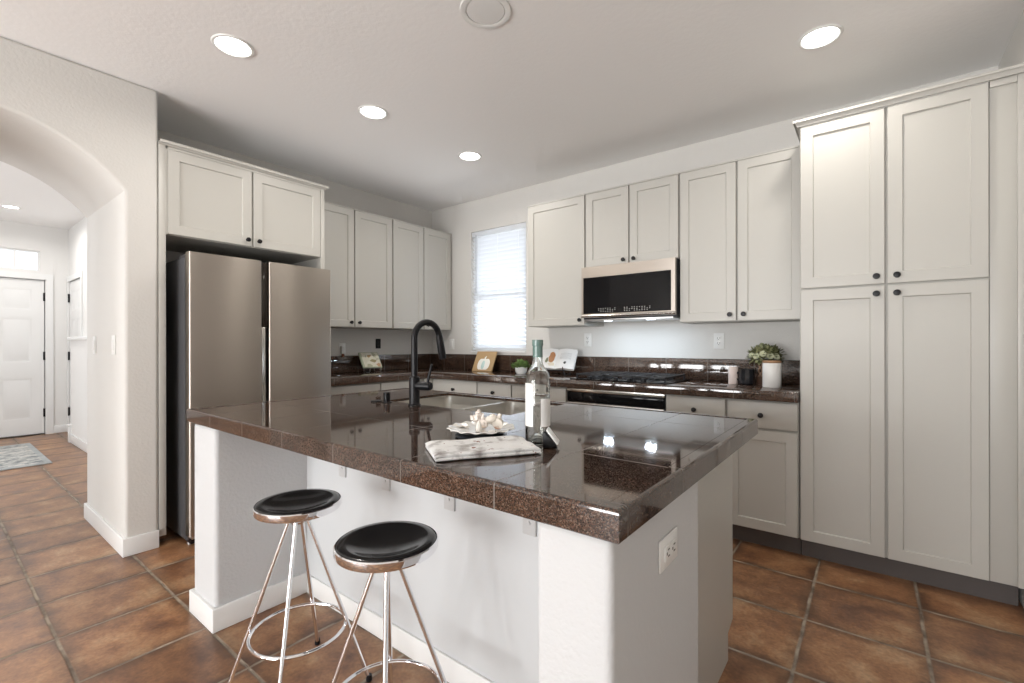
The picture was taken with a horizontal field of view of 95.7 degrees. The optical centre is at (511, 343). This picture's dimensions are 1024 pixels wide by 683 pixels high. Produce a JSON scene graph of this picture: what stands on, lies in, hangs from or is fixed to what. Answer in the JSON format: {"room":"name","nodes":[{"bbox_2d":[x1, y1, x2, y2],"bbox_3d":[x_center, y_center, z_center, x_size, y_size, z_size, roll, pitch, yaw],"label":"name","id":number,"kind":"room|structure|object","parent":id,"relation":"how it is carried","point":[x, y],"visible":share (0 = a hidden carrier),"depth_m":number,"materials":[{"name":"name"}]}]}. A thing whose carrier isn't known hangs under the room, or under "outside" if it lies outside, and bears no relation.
{"room":"kitchen","nodes":[
{"label":"kitchen","id":0,"kind":"room"},
{"bbox_2d":[0,220,67,433],"bbox_3d":[-7.418,-0.175,4.984,0.120,2.820,3.850,0,0,38],"label":"wall","id":1,"kind":"structure","parent":0,"point":[52,243],"depth_m":6.37,"materials":[{"name":"white paint"}]},
{"bbox_2d":[0,247,39,270],"bbox_3d":[-6.650,-1.104,5.957,0.040,0.275,0.812,0,0,38],"label":"window","id":2,"kind":"structure","parent":1,"relation":"in","point":[14,250],"depth_m":6.12,"materials":[{"name":"white"}]},
{"bbox_2d":[0,277,44,437],"bbox_3d":[-6.616,0.185,5.937,0.124,2.073,0.938,0,0,38],"label":"door","id":3,"kind":"structure","parent":1,"relation":"in","point":[22,301],"depth_m":6.14,"materials":[{"name":"white wood"}]},
{"bbox_2d":[0,433,44,438],"bbox_3d":[-6.646,1.229,5.948,0.112,0.010,0.917,0,0,38],"label":"threshold","id":4,"kind":"object","parent":1,"relation":"attached to","point":[41,433],"depth_m":6.12,"materials":[{"name":"brown"}]},
{"bbox_2d":[0,270,53,433],"bbox_3d":[-6.609,0.149,5.912,0.018,2.170,1.087,0,0,38],"label":"trim","id":5,"kind":"structure","parent":1,"relation":"attached to","point":[48,277],"depth_m":6.30,"materials":[{"name":"white wood"}]},
{"bbox_2d":[0,161,84,228],"bbox_3d":[-5.648,-1.638,3.606,4.570,0.100,4.050,0,0,38],"label":"ceiling","id":6,"kind":"structure","parent":0,"point":[39,203],"depth_m":5.23,"materials":[{"name":"white paint"}]},
{"bbox_2d":[0,205,20,208],"bbox_3d":[-5.828,-1.584,5.386,0.168,0.007,0.168,0,0,38],"label":"recessed light","id":7,"kind":"object","parent":6,"relation":"in","point":[5,206],"visible":1,"depth_m":5.37,"materials":[{"name":"white plastic"}]},
{"bbox_2d":[68,217,86,423],"bbox_3d":[-4.428,-0.179,5.173,4.610,2.820,0.120,0,0,38],"label":"wall","id":8,"kind":"structure","parent":0,"point":[77,234],"depth_m":6.03,"materials":[{"name":"white paint"}]},
{"bbox_2d":[68,279,79,423],"bbox_3d":[-5.844,0.190,6.179,0.812,2.070,0.120,0,0,38],"label":"door","id":9,"kind":"structure","parent":8,"relation":"in","point":[74,296],"depth_m":6.29,"materials":[{"name":"white wood"}]},
{"bbox_2d":[67,271,82,431],"bbox_3d":[-5.825,0.155,6.173,0.925,2.155,0.018,0,0,38],"label":"trim","id":10,"kind":"structure","parent":8,"relation":"attached to","point":[79,274],"depth_m":6.38,"materials":[{"name":"white wood"}]},
{"bbox_2d":[0,36,157,537],"bbox_3d":[-4.121,-0.144,1.021,0.970,2.748,5.240,0,0,38],"label":"wall","id":11,"kind":"structure","parent":0,"point":[88,134],"depth_m":2.72,"materials":[{"name":"white paint"}]},
{"bbox_2d":[93,336,95,353],"bbox_3d":[-2.798,0.012,3.103,0.072,0.116,0.009,0,0,38],"label":"light switch","id":12,"kind":"object","parent":11,"relation":"attached to","point":[94,337],"visible":1,"depth_m":3.09,"materials":[{"name":"white plastic"}]},
{"bbox_2d":[112,335,115,354],"bbox_3d":[-2.413,0.011,2.803,0.072,0.116,0.009,0,0,38],"label":"light switch","id":13,"kind":"object","parent":11,"relation":"attached to","point":[113,336],"visible":1,"depth_m":2.79,"materials":[{"name":"white plastic"}]},
{"bbox_2d":[71,340,86,442],"bbox_3d":[-4.092,0.595,4.748,3.520,1.270,0.100,0,0,38],"label":"wall","id":14,"kind":"structure","parent":0,"point":[78,347],"depth_m":5.48,"materials":[{"name":"white paint"}]},
{"bbox_2d":[67,336,86,442],"bbox_3d":[-4.113,0.575,4.754,3.560,1.310,0.153,0,0,38],"label":"trim","id":15,"kind":"structure","parent":14,"relation":"attached to","point":[79,337],"depth_m":5.73,"materials":[{"name":"white wood"}]},
{"bbox_2d":[54,424,158,557],"bbox_3d":[-5.209,1.179,3.268,5.476,0.105,3.850,0,0,38],"label":"baseboard","id":16,"kind":"structure","parent":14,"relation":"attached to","point":[129,546],"depth_m":2.78,"materials":[{"name":"white wood"}]},
{"bbox_2d":[157,129,431,355],"bbox_3d":[-1.816,-0.147,4.296,0.130,2.748,2.760,0,0,38],"label":"wall","id":17,"kind":"structure","parent":0,"point":[393,342],"depth_m":4.60,"materials":[{"name":"white paint"}]},
{"bbox_2d":[339,343,345,356],"bbox_3d":[-1.608,0.065,4.420,0.044,0.127,0.070,0,0,38],"label":"air freshener","id":18,"kind":"object","parent":17,"relation":"attached to","point":[342,346],"visible":1,"depth_m":4.41,"materials":[{"name":"white plastic"}]},
{"bbox_2d":[324,201,392,328],"bbox_3d":[-1.533,-0.677,4.261,0.357,1.070,0.838,0,0,38],"label":"upper cabinet","id":19,"kind":"object","parent":17,"relation":"attached to","point":[357,243],"visible":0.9,"depth_m":4.20,"materials":[{"name":"grey wood"}]},
{"bbox_2d":[376,339,380,348],"bbox_3d":[-1.371,0.004,4.753,0.010,0.100,0.060,0,0,38],"label":"wall outlet","id":20,"kind":"object","parent":17,"relation":"attached to","point":[378,341],"visible":1,"depth_m":4.75,"materials":[{"name":"black plastic"}]},
{"bbox_2d":[382,219,450,330],"bbox_3d":[-1.032,-0.678,4.906,0.357,1.070,0.788,0,0,38],"label":"upper cabinet","id":21,"kind":"object","parent":17,"relation":"attached to","point":[421,255],"visible":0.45,"depth_m":4.78,"materials":[{"name":"grey wood"}]},
{"bbox_2d":[382,392,391,402],"bbox_3d":[-0.635,0.274,2.352,0.050,0.051,0.050,0,0,38],"label":"soap dispenser","id":22,"kind":"object","parent":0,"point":[386,395],"visible":1,"depth_m":2.34,"materials":[{"name":"black"}]},
{"bbox_2d":[0,0,1023,210],"bbox_3d":[-1.688,-1.572,0.876,5.035,0.100,8.200,0,0,38],"label":"ceiling","id":23,"kind":"structure","parent":0,"point":[558,89],"depth_m":2.56,"materials":[{"name":"white paint"}]},
{"bbox_2d":[210,33,254,57],"bbox_3d":[-1.429,-1.518,2.373,0.194,0.007,0.194,0,0,38],"label":"recessed light","id":24,"kind":"object","parent":23,"relation":"in","point":[231,45],"visible":1,"depth_m":2.37,"materials":[{"name":"white plastic"}]},
{"bbox_2d":[358,104,387,119],"bbox_3d":[-0.915,-1.519,3.051,0.194,0.007,0.194,0,0,38],"label":"recessed light","id":25,"kind":"object","parent":23,"relation":"in","point":[369,111],"visible":1,"depth_m":3.05,"materials":[{"name":"white plastic"}]},
{"bbox_2d":[458,151,481,160],"bbox_3d":[-0.342,-1.520,3.770,0.194,0.007,0.194,0,0,38],"label":"recessed light","id":26,"kind":"object","parent":23,"relation":"in","point":[466,155],"visible":1,"depth_m":3.76,"materials":[{"name":"white plastic"}]},
{"bbox_2d":[460,0,510,28],"bbox_3d":[-0.121,-1.519,2.121,0.236,0.009,0.236,0,0,38],"label":"ceiling speaker","id":27,"kind":"object","parent":23,"relation":"attached to","point":[484,14],"visible":1,"depth_m":2.12,"materials":[{"name":"white plastic"}]},
{"bbox_2d":[466,0,504,23],"bbox_3d":[-0.121,-1.519,2.121,0.180,0.007,0.180,0,0,38],"label":"grille","id":28,"kind":"object","parent":27,"relation":"attached to","point":[477,11],"depth_m":2.12,"materials":[{"name":"white plastic"}]},
{"bbox_2d":[797,24,843,49],"bbox_3d":[1.535,-1.523,2.309,0.194,0.007,0.194,0,0,38],"label":"recessed light","id":29,"kind":"object","parent":23,"relation":"in","point":[821,36],"visible":1,"depth_m":2.30,"materials":[{"name":"white plastic"}]},
{"bbox_2d":[0,432,1023,682],"bbox_3d":[-3.487,1.279,2.278,9.605,0.100,8.200,0,0,38],"label":"floor","id":30,"kind":"structure","parent":0,"point":[73,609],"depth_m":2.03,"materials":[{"name":"tile"}]},
{"bbox_2d":[0,443,51,470],"bbox_3d":[-5.606,1.226,4.837,1.540,0.010,0.960,0,0,38],"label":"rug","id":31,"kind":"object","parent":30,"relation":"on","point":[16,456],"visible":1,"depth_m":4.95,"materials":[{"name":"white fabric"}]},
{"bbox_2d":[157,138,328,536],"bbox_3d":[-2.020,-0.002,3.405,0.636,2.458,1.098,0,0,38],"label":"refrigerator surround","id":32,"kind":"object","parent":30,"relation":"on","point":[210,203],"visible":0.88,"depth_m":3.12,"materials":[{"name":"grey wood"}]},
{"bbox_2d":[166,251,330,543],"bbox_3d":[-1.929,0.339,3.344,0.740,1.775,0.918,0,0,38],"label":"refrigerator","id":33,"kind":"object","parent":30,"relation":"on","point":[239,330],"visible":0.51,"depth_m":2.98,"materials":[{"name":"grey metal"}]},
{"bbox_2d":[228,489,371,682],"bbox_3d":[-0.758,0.891,1.648,0.369,0.667,0.369,0,0,38],"label":"bar stool","id":34,"kind":"object","parent":30,"relation":"on","point":[294,507],"visible":1,"depth_m":1.63,"materials":[{"name":"black"}]},
{"bbox_2d":[331,382,379,394],"bbox_3d":[-1.528,0.783,4.045,0.626,0.886,0.500,0,0,38],"label":"base cabinet","id":35,"kind":"object","parent":30,"relation":"on","point":[341,389],"visible":0.04,"depth_m":3.87,"materials":[{"name":"grey wood"}]},
{"bbox_2d":[331,521,446,682],"bbox_3d":[-0.356,0.891,1.322,0.369,0.667,0.369,0,0,34],"label":"bar stool","id":36,"kind":"object","parent":30,"relation":"on","point":[387,547],"visible":1,"depth_m":1.31,"materials":[{"name":"silver metal"}]},
{"bbox_2d":[379,379,422,389],"bbox_3d":[-1.223,0.783,4.437,0.626,0.886,0.490,0,0,38],"label":"base cabinet","id":37,"kind":"object","parent":30,"relation":"on","point":[404,383],"visible":0.08,"depth_m":4.18,"materials":[{"name":"grey wood"}]},
{"bbox_2d":[433,379,477,393],"bbox_3d":[-0.364,0.781,4.515,0.572,0.886,0.626,0,0,38],"label":"base cabinet","id":38,"kind":"object","parent":30,"relation":"on","point":[471,387],"visible":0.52,"depth_m":4.27,"materials":[{"name":"grey wood"}]},
{"bbox_2d":[189,404,732,682],"bbox_3d":[-0.266,0.792,1.974,2.090,0.865,1.260,0,0,38],"label":"kitchen island","id":39,"kind":"object","parent":30,"relation":"on","point":[501,597],"visible":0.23,"depth_m":1.62,"materials":[{"name":"grey paint"}]},
{"bbox_2d":[187,388,757,543],"bbox_3d":[-0.266,0.328,1.970,2.132,0.060,1.261,0,0,38],"label":"island countertop","id":40,"kind":"structure","parent":39,"relation":"on","point":[611,470],"depth_m":1.33,"materials":[{"name":"brown stone"}]},
{"bbox_2d":[408,319,445,405],"bbox_3d":[-0.390,0.090,2.285,0.130,0.419,0.234,0,0,38],"label":"kitchen faucet","id":41,"kind":"object","parent":40,"relation":"on","point":[415,385],"visible":1,"depth_m":2.22,"materials":[{"name":"black metal"}]},
{"bbox_2d":[397,395,553,414],"bbox_3d":[-0.202,0.424,2.359,0.865,0.220,0.482,0,0,38],"label":"sink","id":42,"kind":"object","parent":40,"relation":"in","point":[485,405],"visible":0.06,"depth_m":2.58,"materials":[{"name":"silver metal"}]},
{"bbox_2d":[402,396,503,408],"bbox_3d":[-0.343,0.425,2.474,0.465,0.218,0.454,0,0,38],"label":"basin","id":43,"kind":"object","parent":42,"relation":"in","point":[440,401],"depth_m":2.66,"materials":[{"name":"silver metal"}]},
{"bbox_2d":[461,402,552,414],"bbox_3d":[-0.015,0.425,2.218,0.360,0.218,0.454,0,0,38],"label":"basin","id":44,"kind":"object","parent":42,"relation":"in","point":[505,408],"depth_m":2.43,"materials":[{"name":"silver metal"}]},
{"bbox_2d":[446,421,514,439],"bbox_3d":[-0.101,0.283,1.500,0.224,0.032,0.219,0,0,38],"label":"serving dish","id":45,"kind":"object","parent":40,"relation":"on","point":[463,433],"visible":0.77,"depth_m":1.47,"materials":[{"name":"white ceramic"}]},
{"bbox_2d":[475,420,481,431],"bbox_3d":[-0.104,0.261,1.460,0.022,0.037,0.022,0,0,38],"label":"shell","id":46,"kind":"object","parent":45,"relation":"on","point":[478,425],"visible":1,"depth_m":1.45,"materials":[{"name":"white"}]},
{"bbox_2d":[470,409,487,427],"bbox_3d":[-0.107,0.247,1.522,0.059,0.063,0.055,0,0,-18],"label":"garlic bulb","id":47,"kind":"object","parent":45,"relation":"on","point":[479,415],"visible":0.95,"depth_m":1.51,"materials":[{"name":"white food"}]},
{"bbox_2d":[485,413,503,429],"bbox_3d":[-0.057,0.253,1.508,0.060,0.051,0.049,0,0,2],"label":"garlic bulb","id":48,"kind":"object","parent":45,"relation":"on","point":[497,422],"visible":1,"depth_m":1.49,"materials":[{"name":"white food"}]},
{"bbox_2d":[425,435,540,461],"bbox_3d":[-0.086,0.288,1.292,0.289,0.020,0.187,0,0,-18],"label":"tea towel","id":49,"kind":"object","parent":40,"relation":"on","point":[498,446],"visible":1,"depth_m":1.25,"materials":[{"name":"white fabric"}]},
{"bbox_2d":[525,340,549,443],"bbox_3d":[0.078,0.144,1.399,0.075,0.310,0.075,0,0,38],"label":"wine bottle","id":50,"kind":"object","parent":40,"relation":"on","point":[537,382],"visible":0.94,"depth_m":1.37,"materials":[{"name":"clear glass"}]},
{"bbox_2d":[543,427,559,447],"bbox_3d":[0.113,0.272,1.339,0.046,0.054,0.048,0,0,10],"label":"card holder","id":51,"kind":"object","parent":40,"relation":"on","point":[550,440],"visible":1,"depth_m":1.32,"materials":[{"name":"black"}]},
{"bbox_2d":[658,526,676,573],"bbox_3d":[0.365,0.478,1.075,0.010,0.072,0.116,0,0,38],"label":"wall outlet","id":52,"kind":"object","parent":39,"relation":"attached to","point":[667,546],"visible":1,"depth_m":1.06,"materials":[{"name":"white plastic"}]},
{"bbox_2d":[664,543,669,561],"bbox_3d":[0.355,0.478,1.059,0.005,0.034,0.033,0,0,38],"label":"socket","id":53,"kind":"object","parent":52,"relation":"attached to","point":[666,545],"depth_m":1.05,"materials":[{"name":"grey plastic"}]},
{"bbox_2d":[670,538,675,555],"bbox_3d":[0.378,0.478,1.088,0.005,0.034,0.033,0,0,38],"label":"socket","id":54,"kind":"object","parent":52,"relation":"attached to","point":[672,540],"depth_m":1.08,"materials":[{"name":"grey plastic"}]},
{"bbox_2d":[478,382,512,396],"bbox_3d":[0.016,0.781,4.220,0.386,0.886,0.626,0,0,38],"label":"base cabinet","id":55,"kind":"object","parent":30,"relation":"on","point":[484,388],"visible":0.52,"depth_m":3.98,"materials":[{"name":"grey wood"}]},
{"bbox_2d":[512,384,567,401],"bbox_3d":[0.380,0.780,3.937,0.533,0.886,0.626,0,0,38],"label":"base cabinet","id":56,"kind":"object","parent":30,"relation":"on","point":[518,391],"visible":0.07,"depth_m":3.63,"materials":[{"name":"grey wood"}]},
{"bbox_2d":[567,388,665,410],"bbox_3d":[0.881,0.780,3.526,0.754,0.885,0.645,0,0,38],"label":"wall oven","id":57,"kind":"object","parent":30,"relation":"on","point":[652,401],"visible":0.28,"depth_m":3.29,"materials":[{"name":"grey glass"}]},
{"bbox_2d":[666,394,726,415],"bbox_3d":[1.342,0.779,3.189,0.377,0.886,0.626,0,0,38],"label":"drawer","id":58,"kind":"object","parent":30,"relation":"on","point":[674,403],"visible":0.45,"depth_m":2.95,"materials":[{"name":"grey wood"}]},
{"bbox_2d":[727,398,801,553],"bbox_3d":[1.643,0.778,2.956,0.381,0.886,0.626,0,0,38],"label":"base cabinet","id":59,"kind":"object","parent":30,"relation":"on","point":[766,469],"visible":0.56,"depth_m":2.72,"materials":[{"name":"grey wood"}]},
{"bbox_2d":[793,63,1023,605],"bbox_3d":[2.126,-0.013,2.575,0.899,2.468,0.629,0,0,38],"label":"pantry cabinet","id":60,"kind":"object","parent":30,"relation":"on","point":[912,212],"visible":1,"depth_m":2.30,"materials":[{"name":"grey wood"}]},
{"bbox_3d":[-0.859,0.782,4.885,0.648,0.886,0.648,0,0,38],"label":"cabinet","id":61,"kind":"object","parent":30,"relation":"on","visible":0},
{"bbox_2d":[331,354,799,402],"bbox_3d":[0.028,0.227,3.563,3.679,0.219,1.653,0,0,38],"label":"countertop","id":62,"kind":"structure","parent":61,"relation":"on","point":[709,377],"depth_m":3.74,"materials":[{"name":"brown stone"}]},
{"bbox_2d":[358,352,381,371],"bbox_3d":[-1.366,0.183,4.510,0.196,0.189,0.191,0,0,-42],"label":"framed print","id":63,"kind":"object","parent":62,"relation":"on","point":[369,360],"visible":1,"depth_m":4.52,"materials":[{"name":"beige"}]},
{"bbox_2d":[361,353,380,366],"bbox_3d":[-1.379,0.161,4.532,0.170,0.135,0.106,0,0,-42],"label":"picture","id":64,"kind":"object","parent":63,"relation":"attached to","point":[367,359],"depth_m":4.52},
{"bbox_2d":[472,351,497,371],"bbox_3d":[-0.274,0.184,4.652,0.230,0.200,0.124,0,0,28],"label":"board","id":65,"kind":"object","parent":62,"relation":"on","point":[485,360],"visible":0.99,"depth_m":4.64,"materials":[{"name":"beige wood"}]},
{"bbox_2d":[511,359,530,373],"bbox_3d":[0.081,0.207,4.186,0.204,0.140,0.191,0,0,38],"label":"potted succulent","id":66,"kind":"object","parent":62,"relation":"on","point":[521,366],"visible":1,"depth_m":4.15,"materials":[{"name":"green plant"}]},
{"bbox_2d":[542,349,577,375],"bbox_3d":[0.385,0.162,4.051,0.344,0.228,0.206,0,0,24],"label":"cookbook","id":67,"kind":"object","parent":62,"relation":"on","point":[553,359],"visible":0.8,"depth_m":4.04,"materials":[{"name":"white paper"}]},
{"bbox_2d":[549,352,555,361],"bbox_3d":[0.352,0.123,4.085,0.056,0.090,0.077,0,0,38],"label":"food photo","id":68,"kind":"object","parent":67,"relation":"attached to","point":[552,355],"depth_m":4.09,"materials":[{"name":"brown paper"}]},
{"bbox_2d":[570,370,690,384],"bbox_3d":[0.893,0.253,3.520,0.760,0.048,0.490,0,0,38],"label":"gas cooktop","id":69,"kind":"object","parent":62,"relation":"in","point":[613,376],"visible":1,"depth_m":3.41,"materials":[{"name":"black metal"}]},
{"bbox_2d":[728,366,737,383],"bbox_3d":[1.497,0.215,3.137,0.060,0.120,0.060,0,0,38],"label":"pillar candle","id":70,"kind":"object","parent":62,"relation":"on","point":[732,371],"visible":1,"depth_m":3.11,"materials":[{"name":"beige wax"}]},
{"bbox_2d":[737,369,754,384],"bbox_3d":[1.555,0.224,3.085,0.110,0.102,0.096,0,0,-7],"label":"mug","id":71,"kind":"object","parent":62,"relation":"on","point":[746,376],"visible":1,"depth_m":3.05,"materials":[{"name":"black ceramic"}]},
{"bbox_2d":[746,343,786,384],"bbox_3d":[1.688,0.134,3.081,0.249,0.280,0.249,0,0,38],"label":"faux plant","id":72,"kind":"object","parent":62,"relation":"on","point":[762,350],"visible":0.87,"depth_m":3.04,"materials":[{"name":"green plant"}]},
{"bbox_2d":[762,360,781,387],"bbox_3d":[1.623,0.192,2.895,0.105,0.166,0.105,0,0,38],"label":"canister","id":73,"kind":"object","parent":62,"relation":"on","point":[771,369],"visible":1,"depth_m":2.85,"materials":[{"name":"white ceramic"}]},
{"bbox_2d":[515,367,526,373],"bbox_3d":[0.083,0.247,4.188,0.112,0.060,0.112,0,0,38],"label":"pot","id":74,"kind":"object","parent":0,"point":[519,370],"depth_m":4.14,"materials":[{"name":"white ceramic"}]},
{"bbox_2d":[432,66,997,359],"bbox_3d":[0.911,-0.151,4.012,4.825,2.748,0.140,0,0,38],"label":"wall","id":75,"kind":"structure","parent":0,"point":[668,338],"depth_m":3.86,"materials":[{"name":"white paint"}]},
{"bbox_2d":[449,339,453,348],"bbox_3d":[-0.670,0.010,5.146,0.072,0.116,0.009,0,0,38],"label":"light switch","id":76,"kind":"object","parent":75,"relation":"attached to","point":[451,341],"visible":1,"depth_m":5.14,"materials":[{"name":"white plastic"}]},
{"bbox_2d":[471,232,525,352],"bbox_3d":[-0.116,-0.546,4.793,0.730,1.283,0.137,0,0,38],"label":"window","id":77,"kind":"structure","parent":75,"relation":"in","point":[498,351],"depth_m":4.82,"materials":[{"name":"white"}]},
{"bbox_2d":[472,222,525,349],"bbox_3d":[-0.135,-0.559,4.769,0.718,1.252,0.068,0,0,38],"label":"window blind","id":78,"kind":"object","parent":77,"relation":"attached to","point":[501,254],"visible":0.85,"depth_m":4.76,"materials":[{"name":"white plastic"}]},
{"bbox_2d":[331,354,799,383],"bbox_3d":[0.028,0.198,3.563,3.679,0.160,1.653,0,0,38],"label":"backsplash","id":79,"kind":"structure","parent":75,"relation":"attached to","point":[693,368],"depth_m":3.96,"materials":[{"name":"brown stone"}]},
{"bbox_2d":[528,193,603,327],"bbox_3d":[0.456,-0.680,4.048,0.575,1.070,0.357,0,0,38],"label":"upper cabinet","id":80,"kind":"object","parent":75,"relation":"attached to","point":[556,228],"visible":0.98,"depth_m":3.93,"materials":[{"name":"grey wood"}]},
{"bbox_2d":[584,333,591,346],"bbox_3d":[0.670,-0.029,4.104,0.072,0.116,0.010,0,0,38],"label":"wall outlet","id":81,"kind":"object","parent":75,"relation":"attached to","point":[587,336],"visible":1,"depth_m":4.10,"materials":[{"name":"white plastic"}]},
{"bbox_2d":[585,172,679,266],"bbox_3d":[0.981,-0.911,3.640,0.751,0.610,0.357,0,0,38],"label":"upper cabinet","id":82,"kind":"object","parent":75,"relation":"attached to","point":[639,220],"visible":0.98,"depth_m":3.49,"materials":[{"name":"grey wood"}]},
{"bbox_2d":[581,257,679,321],"bbox_3d":[0.966,-0.388,3.619,0.742,0.428,0.407,0,0,38],"label":"microwave oven","id":83,"kind":"object","parent":82,"relation":"attached to","point":[648,290],"visible":0.95,"depth_m":3.44,"materials":[{"name":"grey"}]},
{"bbox_2d":[714,333,723,348],"bbox_3d":[1.533,-0.016,3.434,0.072,0.116,0.010,0,0,38],"label":"wall outlet","id":84,"kind":"object","parent":75,"relation":"attached to","point":[718,337],"visible":1,"depth_m":3.43,"materials":[{"name":"white plastic"}]},
{"bbox_2d":[679,145,799,323],"bbox_3d":[1.576,-0.681,3.178,0.752,1.070,0.357,0,0,38],"label":"upper cabinet","id":85,"kind":"object","parent":75,"relation":"attached to","point":[740,218],"visible":0.93,"depth_m":3.04,"materials":[{"name":"grey wood"}]},
{"bbox_2d":[998,10,1023,607],"bbox_3d":[0.271,-0.150,-0.645,0.120,2.748,8.000,0,0,38],"label":"wall","id":86,"kind":"structure","parent":0,"point":[1013,54],"depth_m":2.21,"materials":[{"name":"white paint"}]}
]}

